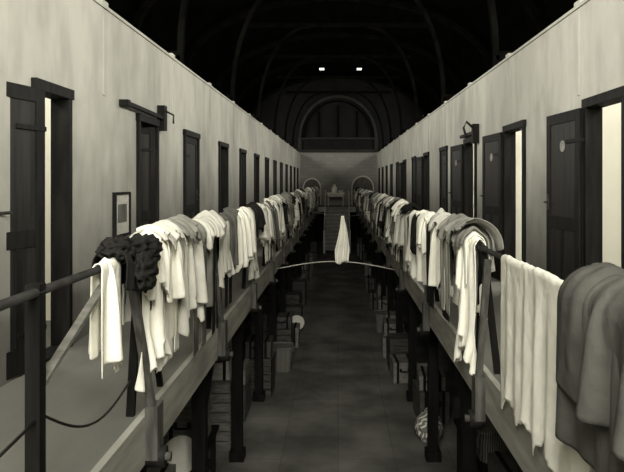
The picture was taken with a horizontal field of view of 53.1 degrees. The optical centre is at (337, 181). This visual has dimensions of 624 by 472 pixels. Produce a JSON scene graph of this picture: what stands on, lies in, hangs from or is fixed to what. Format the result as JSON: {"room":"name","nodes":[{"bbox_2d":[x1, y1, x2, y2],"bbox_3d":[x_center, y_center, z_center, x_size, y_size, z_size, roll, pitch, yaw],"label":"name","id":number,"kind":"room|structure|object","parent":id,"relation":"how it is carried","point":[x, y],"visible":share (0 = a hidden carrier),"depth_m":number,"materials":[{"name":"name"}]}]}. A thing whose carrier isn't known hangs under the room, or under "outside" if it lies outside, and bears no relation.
{"room":"prison cell block","nodes":[
{"label":"prison cell block","id":0,"kind":"room"},
{"bbox_2d":[45,98,50,319],"bbox_3d":[-3.585,0.005,17.935,2.630,2.630,28.530,0,0,0],"label":"wall","id":1,"kind":"structure","parent":0,"point":[47,101],"depth_m":5.95,"materials":[{"name":"paint"}]},
{"bbox_2d":[0,0,300,386],"bbox_3d":[-2.220,-0.180,16.500,0.130,3.000,39.000,0,0,0],"label":"wall","id":2,"kind":"structure","parent":0,"point":[85,47],"depth_m":5.80,"materials":[{"name":"paint"}]},
{"bbox_2d":[0,77,74,379],"bbox_3d":[-2.188,0.290,4.494,0.209,2.060,1.092,0,0,0],"label":"door","id":3,"kind":"structure","parent":2,"relation":"in","point":[25,241],"depth_m":4.37,"materials":[{"name":"brown wood"}]},
{"bbox_2d":[112,192,130,237],"bbox_3d":[-2.152,0.320,6.220,0.035,0.440,0.440,0,0,0],"label":"framed notice","id":4,"kind":"object","parent":2,"relation":"attached to","point":[121,201],"visible":0.92,"depth_m":6.18,"materials":[{"name":"paper"}]},
{"bbox_2d":[119,99,173,130],"bbox_3d":[-2.064,-0.770,6.890,0.212,0.300,1.420,0,0,0],"label":"wall bracket","id":5,"kind":"object","parent":2,"relation":"attached to","point":[161,114],"visible":0.99,"depth_m":7.37,"materials":[{"name":"brown wood"}]},
{"bbox_2d":[136,113,159,227],"bbox_3d":[-2.293,0.290,7.085,0.332,2.060,0.790,0,0,0],"label":"door","id":6,"kind":"structure","parent":2,"relation":"in","point":[147,127],"depth_m":7.25,"materials":[{"name":"brown wood"}]},
{"bbox_2d":[183,129,200,218],"bbox_3d":[-2.199,0.290,9.190,0.188,2.060,0.940,0,0,0],"label":"door","id":7,"kind":"structure","parent":2,"relation":"in","point":[191,140],"depth_m":9.21,"materials":[{"name":"brown wood"}]},
{"bbox_2d":[218,141,228,212],"bbox_3d":[-2.588,0.290,11.750,0.922,2.060,0.920,0,0,0],"label":"door","id":8,"kind":"structure","parent":2,"relation":"in","point":[223,148],"depth_m":12.13,"materials":[{"name":"brown wood"}]},
{"bbox_2d":[239,148,246,207],"bbox_3d":[-2.308,0.290,14.125,0.362,2.060,0.870,0,0,0],"label":"door","id":9,"kind":"structure","parent":2,"relation":"in","point":[242,153],"depth_m":14.38,"materials":[{"name":"brown wood"}]},
{"bbox_2d":[254,153,259,202],"bbox_3d":[-2.578,0.290,16.540,0.902,2.060,0.900,0,0,0],"label":"door","id":10,"kind":"structure","parent":2,"relation":"in","point":[256,156],"depth_m":16.91,"materials":[{"name":"brown wood"}]},
{"bbox_2d":[265,157,269,197],"bbox_3d":[-2.313,0.290,18.940,0.373,2.060,0.900,0,0,0],"label":"door","id":11,"kind":"structure","parent":2,"relation":"in","point":[267,160],"depth_m":19.21,"materials":[{"name":"brown wood"}]},
{"bbox_2d":[273,160,276,194],"bbox_3d":[-2.199,0.290,21.340,0.188,2.060,0.900,0,0,0],"label":"door","id":12,"kind":"structure","parent":2,"relation":"in","point":[274,161],"depth_m":21.32,"materials":[{"name":"brown wood"}]},
{"bbox_2d":[280,162,282,193],"bbox_3d":[-2.199,0.290,23.740,0.188,2.060,0.900,0,0,0],"label":"door","id":13,"kind":"structure","parent":2,"relation":"in","point":[281,163],"depth_m":23.97,"materials":[{"name":"brown wood"}]},
{"bbox_2d":[285,164,287,191],"bbox_3d":[-2.199,0.290,26.140,0.188,2.060,0.900,0,0,0],"label":"door","id":14,"kind":"structure","parent":2,"relation":"in","point":[286,165],"depth_m":26.29,"materials":[{"name":"brown wood"}]},
{"bbox_2d":[290,166,291,192],"bbox_3d":[-2.199,0.290,28.540,0.188,2.060,0.900,0,0,0],"label":"door","id":15,"kind":"structure","parent":2,"relation":"in","point":[290,166],"depth_m":28.11,"materials":[{"name":"brown wood"}]},
{"bbox_2d":[245,257,286,325],"bbox_3d":[-2.275,2.520,18.500,0.150,1.800,35.000,0,0,0],"label":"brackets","id":16,"kind":"structure","parent":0,"point":[278,271],"depth_m":18.94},
{"bbox_2d":[0,205,594,471],"bbox_3d":[0.000,1.474,16.420,9.800,0.332,38.840,0,0,0],"label":"walkway","id":17,"kind":"structure","parent":0,"point":[77,393],"depth_m":3.97,"materials":[{"name":"paint"}]},
{"bbox_2d":[0,207,318,471],"bbox_3d":[-1.071,1.100,17.200,0.242,1.440,31.600,0,0,0],"label":"railing","id":18,"kind":"object","parent":17,"relation":"on","point":[38,375],"visible":0.69,"depth_m":2.79,"materials":[{"name":"metal"}]},
{"bbox_2d":[88,257,122,378],"bbox_3d":[-1.126,0.667,3.024,0.158,0.612,0.279,0,0,-21],"label":"undershirt","id":19,"kind":"object","parent":18,"relation":"hanging from","point":[105,330],"visible":0.94,"depth_m":2.97,"materials":[{"name":"white fabric"}]},
{"bbox_2d":[91,233,162,310],"bbox_3d":[-1.087,0.504,3.301,0.275,0.466,0.562,0,0,7],"label":"jacket","id":20,"kind":"object","parent":18,"relation":"hanging from","point":[141,253],"visible":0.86,"depth_m":3.18,"materials":[{"name":"fabric"}]},
{"bbox_2d":[122,234,172,392],"bbox_3d":[-1.125,0.730,3.619,0.271,0.865,0.482,0,0,-3],"label":"shirt","id":21,"kind":"object","parent":18,"relation":"attached to","point":[158,345],"visible":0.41,"depth_m":3.57,"materials":[{"name":"white fabric"}]},
{"bbox_2d":[130,218,186,361],"bbox_3d":[-1.120,0.692,3.982,0.313,0.901,0.752,0,0,6],"label":"shirt","id":22,"kind":"object","parent":18,"relation":"hanging from","point":[165,229],"visible":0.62,"depth_m":3.94,"materials":[{"name":"white fabric"}]},
{"bbox_2d":[163,214,207,336],"bbox_3d":[-1.126,0.626,4.419,0.357,0.803,0.600,0,0,7],"label":"pullover","id":23,"kind":"object","parent":18,"relation":"hanging from","point":[195,233],"visible":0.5,"depth_m":4.34,"materials":[{"name":"fabric"}]},
{"bbox_2d":[193,238,206,355],"bbox_3d":[-1.119,0.770,4.605,0.226,0.947,0.473,0,0,4],"label":"trousers","id":24,"kind":"object","parent":18,"relation":"hanging from","point":[195,318],"visible":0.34,"depth_m":4.60,"materials":[{"name":"grey fabric"}]},
{"bbox_2d":[193,210,226,306],"bbox_3d":[-1.135,0.628,5.157,0.346,0.787,0.887,0,0,2],"label":"blanket","id":25,"kind":"object","parent":18,"relation":"hanging from","point":[214,225],"visible":0.35,"depth_m":5.11,"materials":[{"name":"fabric"}]},
{"bbox_2d":[212,236,220,334],"bbox_3d":[-1.133,0.813,5.455,0.167,0.974,0.529,0,0,0],"label":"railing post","id":26,"kind":"object","parent":18,"relation":"attached to","point":[216,239],"visible":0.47,"depth_m":5.36,"materials":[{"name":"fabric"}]},
{"bbox_2d":[218,213,234,287],"bbox_3d":[-1.104,0.622,5.737,0.269,0.649,0.443,0,0,0],"label":"shirt","id":27,"kind":"object","parent":18,"relation":"attached to","point":[225,263],"visible":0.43,"depth_m":5.70,"materials":[{"name":"fabric"}]},
{"bbox_2d":[217,207,238,308],"bbox_3d":[-1.126,0.744,6.135,0.277,0.976,0.831,0,0,0],"label":"jacket","id":28,"kind":"object","parent":18,"relation":"hanging from","point":[230,214],"visible":0.48,"depth_m":6.18,"materials":[{"name":"grey fabric"}]},
{"bbox_2d":[234,206,256,272],"bbox_3d":[-1.122,0.639,7.040,0.342,0.705,1.285,0,0,-2],"label":"bedsheet","id":29,"kind":"object","parent":18,"relation":"hanging from","point":[247,251],"visible":0.5,"depth_m":6.93,"materials":[{"name":"white fabric"}]},
{"bbox_2d":[247,207,259,279],"bbox_3d":[-1.105,0.780,7.801,0.243,0.942,0.527,0,0,0],"label":"shirt","id":30,"kind":"object","parent":18,"relation":"attached to","point":[253,268],"visible":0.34,"depth_m":7.67,"materials":[{"name":"fabric"}]},
{"bbox_2d":[245,202,265,236],"bbox_3d":[-1.121,0.502,8.204,0.350,0.491,0.621,0,0,0],"label":"pullover","id":31,"kind":"object","parent":18,"relation":"hanging from","point":[260,221],"visible":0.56,"depth_m":8.02,"materials":[{"name":"fabric"}]},
{"bbox_2d":[256,186,319,263],"bbox_3d":[-1.114,0.738,20.645,0.439,1.098,24.777,0,0,0],"label":"laundry","id":32,"kind":"object","parent":18,"relation":"hanging from","point":[278,219],"visible":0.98,"depth_m":11.44,"materials":[{"name":"white fabric"}]},
{"bbox_2d":[327,193,343,205],"bbox_3d":[-0.125,0.950,33.900,0.950,0.740,0.600,0,0,0],"label":"side table","id":33,"kind":"object","parent":17,"relation":"on","point":[329,194],"visible":0.87,"depth_m":33.63,"materials":[{"name":"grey wood"}]},
{"bbox_2d":[277,261,394,269],"bbox_3d":[-0.035,1.475,11.000,2.094,0.168,0.018,0,0,0],"label":"rope","id":34,"kind":"object","parent":17,"relation":"attached to","point":[320,261],"visible":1,"depth_m":10.99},
{"bbox_2d":[355,205,502,427],"bbox_3d":[1.001,1.065,17.218,0.242,1.267,32.436,0,0,0],"label":"railing","id":35,"kind":"object","parent":17,"relation":"on","point":[475,417],"visible":0.67,"depth_m":4.29,"materials":[{"name":"metal"}]},
{"bbox_2d":[353,187,421,271],"bbox_3d":[0.995,0.750,20.604,0.447,1.016,24.785,0,0,0],"label":"laundry","id":36,"kind":"object","parent":35,"relation":"hanging from","point":[394,220],"visible":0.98,"depth_m":10.59,"materials":[{"name":"fabric"}]},
{"bbox_2d":[404,210,418,278],"bbox_3d":[0.993,0.771,7.913,0.255,0.830,0.571,0,0,0],"label":"shirt","id":37,"kind":"object","parent":35,"relation":"hanging from","point":[410,258],"visible":0.32,"depth_m":7.76,"materials":[{"name":"white fabric"}]},
{"bbox_2d":[410,212,419,254],"bbox_3d":[1.001,0.600,7.397,0.279,0.543,0.480,0,0,0],"label":"jacket","id":38,"kind":"object","parent":35,"relation":"hanging from","point":[413,245],"visible":0.27,"depth_m":7.37,"materials":[{"name":"fabric"}]},
{"bbox_2d":[416,210,434,284],"bbox_3d":[1.011,0.704,6.907,0.302,0.782,0.994,0,0,4],"label":"shirt","id":39,"kind":"object","parent":35,"relation":"hanging from","point":[424,217],"visible":0.59,"depth_m":6.66,"materials":[{"name":"white fabric"}]},
{"bbox_2d":[426,222,433,308],"bbox_3d":[1.013,0.810,6.357,0.195,0.894,0.507,0,0,-2],"label":"trousers","id":40,"kind":"object","parent":35,"relation":"hanging from","point":[429,289],"visible":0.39,"depth_m":6.37,"materials":[{"name":"fabric"}]},
{"bbox_2d":[428,208,458,304],"bbox_3d":[1.020,0.687,5.777,0.357,0.867,0.754,0,0,0],"label":"shirt","id":41,"kind":"object","parent":35,"relation":"attached to","point":[434,279],"visible":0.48,"depth_m":5.79,"materials":[{"name":"white fabric"}]},
{"bbox_2d":[440,234,455,315],"bbox_3d":[0.984,0.712,5.212,0.208,0.746,0.589,0,0,0],"label":"trousers","id":42,"kind":"object","parent":35,"relation":"hanging from","point":[444,253],"visible":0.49,"depth_m":5.18,"materials":[{"name":"fabric"}]},
{"bbox_2d":[442,243,455,321],"bbox_3d":[1.015,0.780,5.494,0.183,0.861,0.516,0,0,6],"label":"trousers","id":43,"kind":"object","parent":35,"relation":"hanging from","point":[444,313],"visible":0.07,"depth_m":5.54,"materials":[{"name":"fabric"}]},
{"bbox_2d":[438,213,503,271],"bbox_3d":[1.024,0.504,4.962,0.376,0.498,0.958,0,0,-5],"label":"pullover","id":44,"kind":"object","parent":35,"relation":"hanging from","point":[460,225],"visible":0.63,"depth_m":4.68,"materials":[{"name":"grey fabric"}]},
{"bbox_2d":[453,230,491,375],"bbox_3d":[1.008,0.875,4.651,0.272,1.048,0.583,0,0,-3],"label":"shirt","id":45,"kind":"object","parent":35,"relation":"attached to","point":[467,255],"visible":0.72,"depth_m":4.56,"materials":[{"name":"white fabric"}]},
{"bbox_2d":[500,254,590,471],"bbox_3d":[1.005,0.896,3.099,0.115,0.942,1.347,0,0,0],"label":"bath towel","id":46,"kind":"object","parent":35,"relation":"hanging from","point":[529,294],"visible":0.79,"depth_m":3.11,"materials":[{"name":"white fabric"}]},
{"bbox_2d":[555,262,623,471],"bbox_3d":[1.000,0.700,1.878,0.462,0.815,1.297,0,0,0],"label":"blanket","id":47,"kind":"object","parent":35,"relation":"hanging from","point":[590,300],"visible":1,"depth_m":2.07,"materials":[{"name":"fabric"}]},
{"bbox_2d":[253,79,422,240],"bbox_3d":[0.000,-1.390,36.100,9.800,9.620,0.200,0,0,0],"label":"wall","id":48,"kind":"structure","parent":0,"point":[328,112],"depth_m":36.00,"materials":[{"name":"paint"}]},
{"bbox_2d":[303,178,320,204],"bbox_3d":[-1.500,0.540,35.889,1.080,1.560,0.098,0,0,0],"label":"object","id":49,"kind":"structure","parent":48,"relation":"in","point":[311,182],"depth_m":35.90,"materials":[{"name":"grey wood"}]},
{"bbox_2d":[298,95,377,151],"bbox_3d":[0.000,-3.360,35.870,4.600,3.280,0.220,0,0,0],"label":"trim","id":50,"kind":"structure","parent":48,"relation":"attached to","point":[300,139],"depth_m":35.82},
{"bbox_2d":[351,176,373,204],"bbox_3d":[1.420,0.474,35.889,1.320,1.692,0.098,0,0,0],"label":"end door","id":51,"kind":"structure","parent":48,"relation":"in","point":[364,182],"depth_m":35.90,"materials":[{"name":"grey wood"}]},
{"bbox_2d":[300,152,376,204],"bbox_3d":[0.030,-0.215,35.970,4.400,3.070,0.060,0,0,0],"label":"wall","id":52,"kind":"structure","parent":0,"point":[339,169],"depth_m":35.94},
{"bbox_2d":[105,0,577,115],"bbox_3d":[0.000,-4.675,16.500,10.200,2.750,39.400,0,0,0],"label":"ceiling","id":53,"kind":"structure","parent":0,"point":[516,27],"depth_m":22.25,"materials":[{"name":"wood"}]},
{"bbox_2d":[335,216,349,263],"bbox_3d":[0.074,1.021,10.974,0.258,0.852,0.067,0,0,0],"label":"hand towel","id":54,"kind":"object","parent":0,"point":[342,249],"visible":1,"depth_m":10.96,"materials":[{"name":"white fabric"}]},
{"bbox_2d":[208,241,477,471],"bbox_3d":[0.000,3.495,16.500,9.800,0.150,39.000,0,0,0],"label":"floor","id":55,"kind":"structure","parent":0,"point":[339,407],"depth_m":9.77,"materials":[{"name":"concrete"}]},
{"bbox_2d":[190,425,218,471],"bbox_3d":[-1.620,3.110,5.700,0.500,0.620,3.000,0,0,0],"label":"bench","id":56,"kind":"object","parent":55,"relation":"on","point":[214,428],"visible":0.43,"depth_m":7.08,"materials":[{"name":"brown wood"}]},
{"bbox_2d":[146,463,175,471],"bbox_3d":[-1.619,2.636,5.176,0.408,0.308,0.669,0,0,-3],"label":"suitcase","id":57,"kind":"object","parent":56,"relation":"on","point":[169,467],"visible":0.32,"depth_m":5.41,"materials":[{"name":"black leather"}]},
{"bbox_2d":[166,435,191,471],"bbox_3d":[-1.500,2.596,5.945,0.350,0.317,0.182,0,0,0],"label":"canister","id":58,"kind":"object","parent":56,"relation":"on","point":[180,446],"visible":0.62,"depth_m":5.99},
{"bbox_2d":[163,395,211,444],"bbox_3d":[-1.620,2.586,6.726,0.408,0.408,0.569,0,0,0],"label":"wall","id":59,"kind":"structure","parent":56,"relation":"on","point":[182,425],"depth_m":6.50,"materials":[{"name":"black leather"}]},
{"bbox_2d":[209,378,231,449],"bbox_3d":[-1.600,2.995,8.300,0.500,0.850,0.700,0,0,0],"label":"wooden crate","id":60,"kind":"object","parent":55,"relation":"on","point":[221,390],"visible":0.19,"depth_m":7.95,"materials":[{"name":"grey wood"}]},
{"bbox_2d":[212,338,231,379],"bbox_3d":[-1.600,2.346,8.277,0.433,0.428,0.578,0,0,0],"label":"suitcase","id":61,"kind":"object","parent":60,"relation":"on","point":[222,370],"visible":0.27,"depth_m":8.05,"materials":[{"name":"grey leather"}]},
{"bbox_2d":[140,219,313,471],"bbox_3d":[-1.240,2.526,17.369,0.180,1.788,27.919,0,0,0],"label":"support posts","id":62,"kind":"object","parent":55,"relation":"on","point":[200,397],"visible":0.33,"depth_m":7.64,"materials":[{"name":"brown wood"}]},
{"bbox_2d":[243,374,250,421],"bbox_3d":[-1.550,3.166,9.175,0.458,0.508,0.669,0,0,0],"label":"suitcase","id":63,"kind":"object","parent":55,"relation":"on","point":[247,387],"visible":0.09,"depth_m":9.11,"materials":[{"name":"leather"}]},
{"bbox_2d":[243,358,248,384],"bbox_3d":[-1.550,2.786,9.177,0.450,0.228,0.637,0,0,0],"label":"suitcase","id":64,"kind":"object","parent":63,"relation":"on","point":[245,360],"visible":0.09,"depth_m":9.11,"materials":[{"name":"grey leather"}]},
{"bbox_2d":[249,351,274,395],"bbox_3d":[-1.280,3.120,10.200,0.450,0.600,0.500,0,0,0],"label":"wooden crate","id":65,"kind":"object","parent":55,"relation":"on","point":[268,363],"visible":0.49,"depth_m":9.95,"materials":[{"name":"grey wood"}]},
{"bbox_2d":[245,335,273,357],"bbox_3d":[-1.280,2.681,10.175,0.408,0.258,0.519,0,0,0],"label":"suitcase","id":66,"kind":"object","parent":65,"relation":"on","point":[268,340],"visible":0.72,"depth_m":9.97,"materials":[{"name":"leather"}]},
{"bbox_2d":[273,342,294,371],"bbox_3d":[-1.060,3.201,11.420,0.539,0.438,0.500,0,0,0],"label":"wicker basket","id":67,"kind":"object","parent":55,"relation":"on","point":[284,350],"visible":0.56,"depth_m":11.21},
{"bbox_2d":[276,324,293,354],"bbox_3d":[-1.100,3.145,12.400,0.400,0.550,0.500,0,0,0],"label":"wooden crate","id":68,"kind":"object","parent":55,"relation":"on","point":[282,335],"visible":0.28,"depth_m":12.15,"materials":[{"name":"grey wood"}]},
{"bbox_2d":[276,312,292,328],"bbox_3d":[-1.100,2.746,12.376,0.368,0.228,0.529,0,0,0],"label":"suitcase","id":69,"kind":"object","parent":68,"relation":"on","point":[284,320],"visible":0.89,"depth_m":12.17,"materials":[{"name":"leather"}]},
{"bbox_2d":[286,291,299,302],"bbox_3d":[-1.154,3.084,15.437,0.424,0.672,0.478,0,0,0],"label":"wooden crate","id":70,"kind":"object","parent":55,"relation":"on","point":[291,297],"visible":0.27,"depth_m":15.20,"materials":[{"name":"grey wood"}]},
{"bbox_2d":[286,303,302,317],"bbox_3d":[-1.050,3.170,14.800,0.400,0.500,0.500,0,0,0],"label":"wooden crate","id":71,"kind":"object","parent":55,"relation":"on","point":[296,308],"visible":0.32,"depth_m":14.55,"materials":[{"name":"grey wood"}]},
{"bbox_2d":[292,322,299,346],"bbox_3d":[-1.020,3.216,13.126,0.408,0.408,0.569,0,0,0],"label":"suitcase","id":72,"kind":"object","parent":55,"relation":"on","point":[296,329],"visible":0.16,"depth_m":12.90,"materials":[{"name":"grey leather"}]},
{"bbox_2d":[293,315,303,328],"bbox_3d":[-0.943,3.220,14.293,0.348,0.303,0.201,0,0,0],"label":"enamel bowl","id":73,"kind":"object","parent":72,"relation":"on","point":[296,318],"visible":0.42,"depth_m":14.35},
{"bbox_2d":[292,279,305,306],"bbox_3d":[-1.110,3.077,17.383,0.426,0.686,0.534,0,0,0],"label":"wooden crate","id":74,"kind":"object","parent":55,"relation":"on","point":[297,284],"visible":0.49,"depth_m":17.12,"materials":[{"name":"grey wood"}]},
{"bbox_2d":[306,262,310,280],"bbox_3d":[-1.147,3.129,21.896,0.450,0.583,0.591,0,0,0],"label":"suitcase","id":75,"kind":"object","parent":55,"relation":"on","point":[308,266],"visible":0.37,"depth_m":21.66,"materials":[{"name":"leather"}]},
{"bbox_2d":[308,251,316,263],"bbox_3d":[-1.086,3.176,26.163,0.429,0.489,0.446,0,0,0],"label":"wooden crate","id":76,"kind":"object","parent":55,"relation":"on","point":[314,254],"visible":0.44,"depth_m":25.94,"materials":[{"name":"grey wood"}]},
{"bbox_2d":[323,190,350,252],"bbox_3d":[-0.050,1.932,31.425,1.320,2.976,3.189,0,0,0],"label":"staircase","id":77,"kind":"structure","parent":55,"relation":"on","point":[331,223],"depth_m":31.59,"materials":[{"name":"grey wood"}]},
{"bbox_2d":[363,261,371,281],"bbox_3d":[1.108,3.092,21.575,0.420,0.656,0.527,0,0,-2],"label":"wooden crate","id":78,"kind":"object","parent":55,"relation":"on","point":[365,267],"visible":0.44,"depth_m":21.36,"materials":[{"name":"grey wood"}]},
{"bbox_2d":[365,275,370,292],"bbox_3d":[1.074,3.187,19.415,0.440,0.467,0.597,0,0,0],"label":"suitcase","id":79,"kind":"object","parent":55,"relation":"on","point":[367,278],"visible":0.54,"depth_m":19.18,"materials":[{"name":"leather"}]},
{"bbox_2d":[370,289,376,308],"bbox_3d":[1.086,3.201,17.058,0.428,0.439,0.674,0,0,3],"label":"suitcase","id":80,"kind":"object","parent":55,"relation":"on","point":[373,292],"visible":0.49,"depth_m":16.78,"materials":[{"name":"leather"}]},
{"bbox_2d":[371,275,380,288],"bbox_3d":[1.212,3.122,18.594,0.439,0.596,0.648,0,0,0],"label":"suitcase","id":81,"kind":"object","parent":55,"relation":"on","point":[373,277],"visible":0.2,"depth_m":18.33,"materials":[{"name":"leather"}]},
{"bbox_2d":[373,310,386,332],"bbox_3d":[1.054,3.211,14.408,0.494,0.418,0.597,0,0,0],"label":"wicker basket","id":82,"kind":"object","parent":55,"relation":"on","point":[378,314],"visible":0.44,"depth_m":14.17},
{"bbox_2d":[382,330,386,357],"bbox_3d":[1.100,3.220,12.393,0.428,0.399,0.704,0,0,3],"label":"suitcase","id":83,"kind":"object","parent":55,"relation":"on","point":[384,338],"visible":0.12,"depth_m":12.11,"materials":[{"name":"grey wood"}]},
{"bbox_2d":[383,318,403,335],"bbox_3d":[1.102,2.885,12.395,0.407,0.248,0.584,0,0,0],"label":"suitcase","id":84,"kind":"object","parent":83,"relation":"on","point":[389,324],"visible":0.56,"depth_m":12.17,"materials":[{"name":"grey leather"}]},
{"bbox_2d":[377,284,393,305],"bbox_3d":[1.244,3.066,16.452,0.428,0.708,0.452,0,0,0],"label":"wooden crate","id":85,"kind":"object","parent":55,"relation":"on","point":[378,285],"visible":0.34,"depth_m":16.24,"materials":[{"name":"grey wood"}]},
{"bbox_2d":[387,333,407,372],"bbox_3d":[1.120,3.120,11.450,0.400,0.600,0.500,0,0,0],"label":"wooden crate","id":86,"kind":"object","parent":55,"relation":"on","point":[397,343],"visible":0.49,"depth_m":11.20,"materials":[{"name":"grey wood"}]},
{"bbox_2d":[389,354,407,383],"bbox_3d":[1.120,3.241,10.827,0.413,0.358,0.578,0,0,0],"label":"suitcase","id":87,"kind":"object","parent":55,"relation":"on","point":[398,364],"visible":0.72,"depth_m":10.60,"materials":[{"name":"grey leather"}]},
{"bbox_2d":[414,408,442,442],"bbox_3d":[1.198,3.209,8.252,0.379,0.454,0.519,0,0,0],"label":"laundry bag","id":88,"kind":"object","parent":55,"relation":"on","point":[420,426],"visible":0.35,"depth_m":8.13,"materials":[{"name":"fabric"}]},
{"bbox_2d":[413,379,449,424],"bbox_3d":[1.351,3.191,9.076,0.428,0.458,0.669,0,0,-3],"label":"suitcase","id":89,"kind":"object","parent":55,"relation":"on","point":[419,396],"visible":0.48,"depth_m":8.80,"materials":[{"name":"leather"}]},
{"bbox_2d":[417,365,444,390],"bbox_3d":[1.349,2.856,9.076,0.368,0.208,0.569,0,0,3],"label":"suitcase","id":90,"kind":"object","parent":89,"relation":"on","point":[421,370],"visible":0.48,"depth_m":8.86,"materials":[{"name":"grey leather"}]},
{"bbox_2d":[360,220,522,471],"bbox_3d":[1.170,2.526,17.369,0.180,1.788,27.919,0,0,0],"label":"support posts","id":91,"kind":"object","parent":55,"relation":"on","point":[468,436],"visible":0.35,"depth_m":7.65,"materials":[{"name":"brown wood"}]},
{"bbox_2d":[454,418,487,471],"bbox_3d":[1.620,3.110,5.800,0.500,0.620,3.200,0,0,0],"label":"bench","id":92,"kind":"object","parent":55,"relation":"on","point":[481,467],"visible":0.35,"depth_m":7.27,"materials":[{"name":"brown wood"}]},
{"bbox_2d":[477,414,509,462],"bbox_3d":[1.600,2.631,6.400,0.494,0.318,0.541,0,0,0],"label":"wicker basket","id":93,"kind":"object","parent":92,"relation":"on","point":[489,439],"visible":0.25,"depth_m":6.17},
{"bbox_2d":[487,451,517,471],"bbox_3d":[1.600,2.636,5.377,0.449,0.308,0.775,0,0,0],"label":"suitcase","id":94,"kind":"object","parent":92,"relation":"on","point":[497,461],"visible":0.5,"depth_m":5.58,"materials":[{"name":"leather"}]},
{"bbox_3d":[1.177,3.216,13.134,0.440,0.408,0.629,0,0,0],"label":"suitcase","id":95,"kind":"object","parent":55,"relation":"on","visible":0},
{"bbox_2d":[384,310,403,319],"bbox_3d":[1.177,2.876,13.134,0.407,0.248,0.521,0,0,0],"label":"suitcase","id":96,"kind":"object","parent":95,"relation":"on","point":[387,314],"visible":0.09,"depth_m":13.00,"materials":[{"name":"brown leather"}]},
{"bbox_3d":[1.170,3.239,15.087,0.441,0.361,0.638,0,0,0],"label":"suitcase","id":97,"kind":"object","parent":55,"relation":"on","visible":0},
{"bbox_2d":[378,296,394,309],"bbox_3d":[1.170,2.923,15.087,0.409,0.248,0.529,0,0,0],"label":"suitcase","id":98,"kind":"object","parent":97,"relation":"on","point":[382,300],"visible":0.55,"depth_m":14.89,"materials":[{"name":"brown leather"}]},
{"bbox_2d":[376,0,623,270],"bbox_3d":[2.280,-0.180,16.500,0.130,3.000,39.000,0,0,0],"label":"wall","id":99,"kind":"structure","parent":0,"point":[579,56],"depth_m":7.15,"materials":[{"name":"paint"}]},
{"bbox_2d":[378,168,379,192],"bbox_3d":[2.259,0.290,33.490,0.188,2.060,0.900,0,0,0],"label":"door","id":100,"kind":"structure","parent":99,"relation":"in","point":[378,168],"depth_m":33.06,"materials":[{"name":"brown wood"}]},
{"bbox_2d":[381,167,383,193],"bbox_3d":[2.373,0.290,30.940,0.373,2.060,0.900,0,0,0],"label":"door","id":101,"kind":"structure","parent":99,"relation":"in","point":[382,168],"depth_m":30.67,"materials":[{"name":"brown wood"}]},
{"bbox_2d":[385,165,387,194],"bbox_3d":[2.373,0.290,28.390,0.373,2.060,0.900,0,0,0],"label":"door","id":102,"kind":"structure","parent":99,"relation":"in","point":[386,167],"depth_m":28.05,"materials":[{"name":"brown wood"}]},
{"bbox_2d":[390,164,392,196],"bbox_3d":[2.259,0.290,25.840,0.188,2.060,0.900,0,0,0],"label":"door","id":103,"kind":"structure","parent":99,"relation":"in","point":[391,165],"depth_m":26.01,"materials":[{"name":"brown wood"}]},
{"bbox_2d":[395,162,398,196],"bbox_3d":[2.259,0.290,23.290,0.188,2.060,0.900,0,0,0],"label":"door","id":104,"kind":"structure","parent":99,"relation":"in","point":[396,163],"depth_m":23.38,"materials":[{"name":"brown wood"}]},
{"bbox_2d":[397,159,406,200],"bbox_3d":[2.237,0.290,21.110,0.245,2.060,1.653,0,0,-5],"label":"door","id":105,"kind":"structure","parent":99,"relation":"in","point":[402,167],"depth_m":21.14,"materials":[{"name":"brown wood"}]},
{"bbox_2d":[411,156,415,203],"bbox_3d":[2.259,0.290,18.190,0.188,2.060,0.900,0,0,0],"label":"door","id":106,"kind":"structure","parent":99,"relation":"in","point":[413,158],"depth_m":18.19,"materials":[{"name":"brown wood"}]},
{"bbox_2d":[414,152,429,210],"bbox_3d":[2.237,0.290,16.010,0.245,2.060,1.653,0,0,-5],"label":"door","id":107,"kind":"structure","parent":99,"relation":"in","point":[422,163],"depth_m":16.03,"materials":[{"name":"brown wood"}]},
{"bbox_2d":[439,145,447,211],"bbox_3d":[2.259,0.290,13.090,0.188,2.060,0.900,0,0,0],"label":"door","id":108,"kind":"structure","parent":99,"relation":"in","point":[443,151],"depth_m":13.19,"materials":[{"name":"brown wood"}]},
{"bbox_2d":[448,137,476,217],"bbox_3d":[2.237,0.290,10.830,0.246,2.060,1.693,0,0,-5],"label":"door","id":109,"kind":"structure","parent":99,"relation":"in","point":[461,156],"depth_m":10.86,"materials":[{"name":"brown wood"}]},
{"bbox_2d":[460,121,478,142],"bbox_3d":[2.090,-0.794,10.390,0.280,0.349,1.219,0,0,0],"label":"wall bracket","id":110,"kind":"object","parent":99,"relation":"attached to","point":[474,133],"visible":1,"depth_m":9.85,"materials":[{"name":"brown wood"}]},
{"bbox_2d":[480,119,526,279],"bbox_3d":[2.236,0.290,8.230,0.246,2.060,1.713,0,0,-5],"label":"door","id":111,"kind":"structure","parent":99,"relation":"in","point":[498,195],"depth_m":8.23,"materials":[{"name":"brown wood"}]},
{"bbox_2d":[544,85,623,279],"bbox_3d":[2.238,0.290,5.530,0.244,2.060,1.554,0,0,-5],"label":"door","id":112,"kind":"structure","parent":99,"relation":"in","point":[574,138],"depth_m":5.61,"materials":[{"name":"brown wood"}]},
{"bbox_2d":[473,103,620,266],"bbox_3d":[3.615,0.005,18.035,2.570,2.630,28.330,0,0,0],"label":"wall","id":113,"kind":"structure","parent":0,"point":[611,114],"depth_m":6.49,"materials":[{"name":"paint"}]},
{"bbox_3d":[-5.000,0.010,16.500,0.200,6.820,39.000,0,0,0],"label":"wall","id":114,"kind":"structure","parent":0,"visible":0},
{"bbox_2d":[132,0,544,148],"bbox_3d":[0.000,-3.795,19.700,9.839,4.150,29.600,0,0,0],"label":"roof trusses","id":115,"kind":"object","parent":114,"relation":"attached to","point":[497,56],"visible":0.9,"depth_m":19.65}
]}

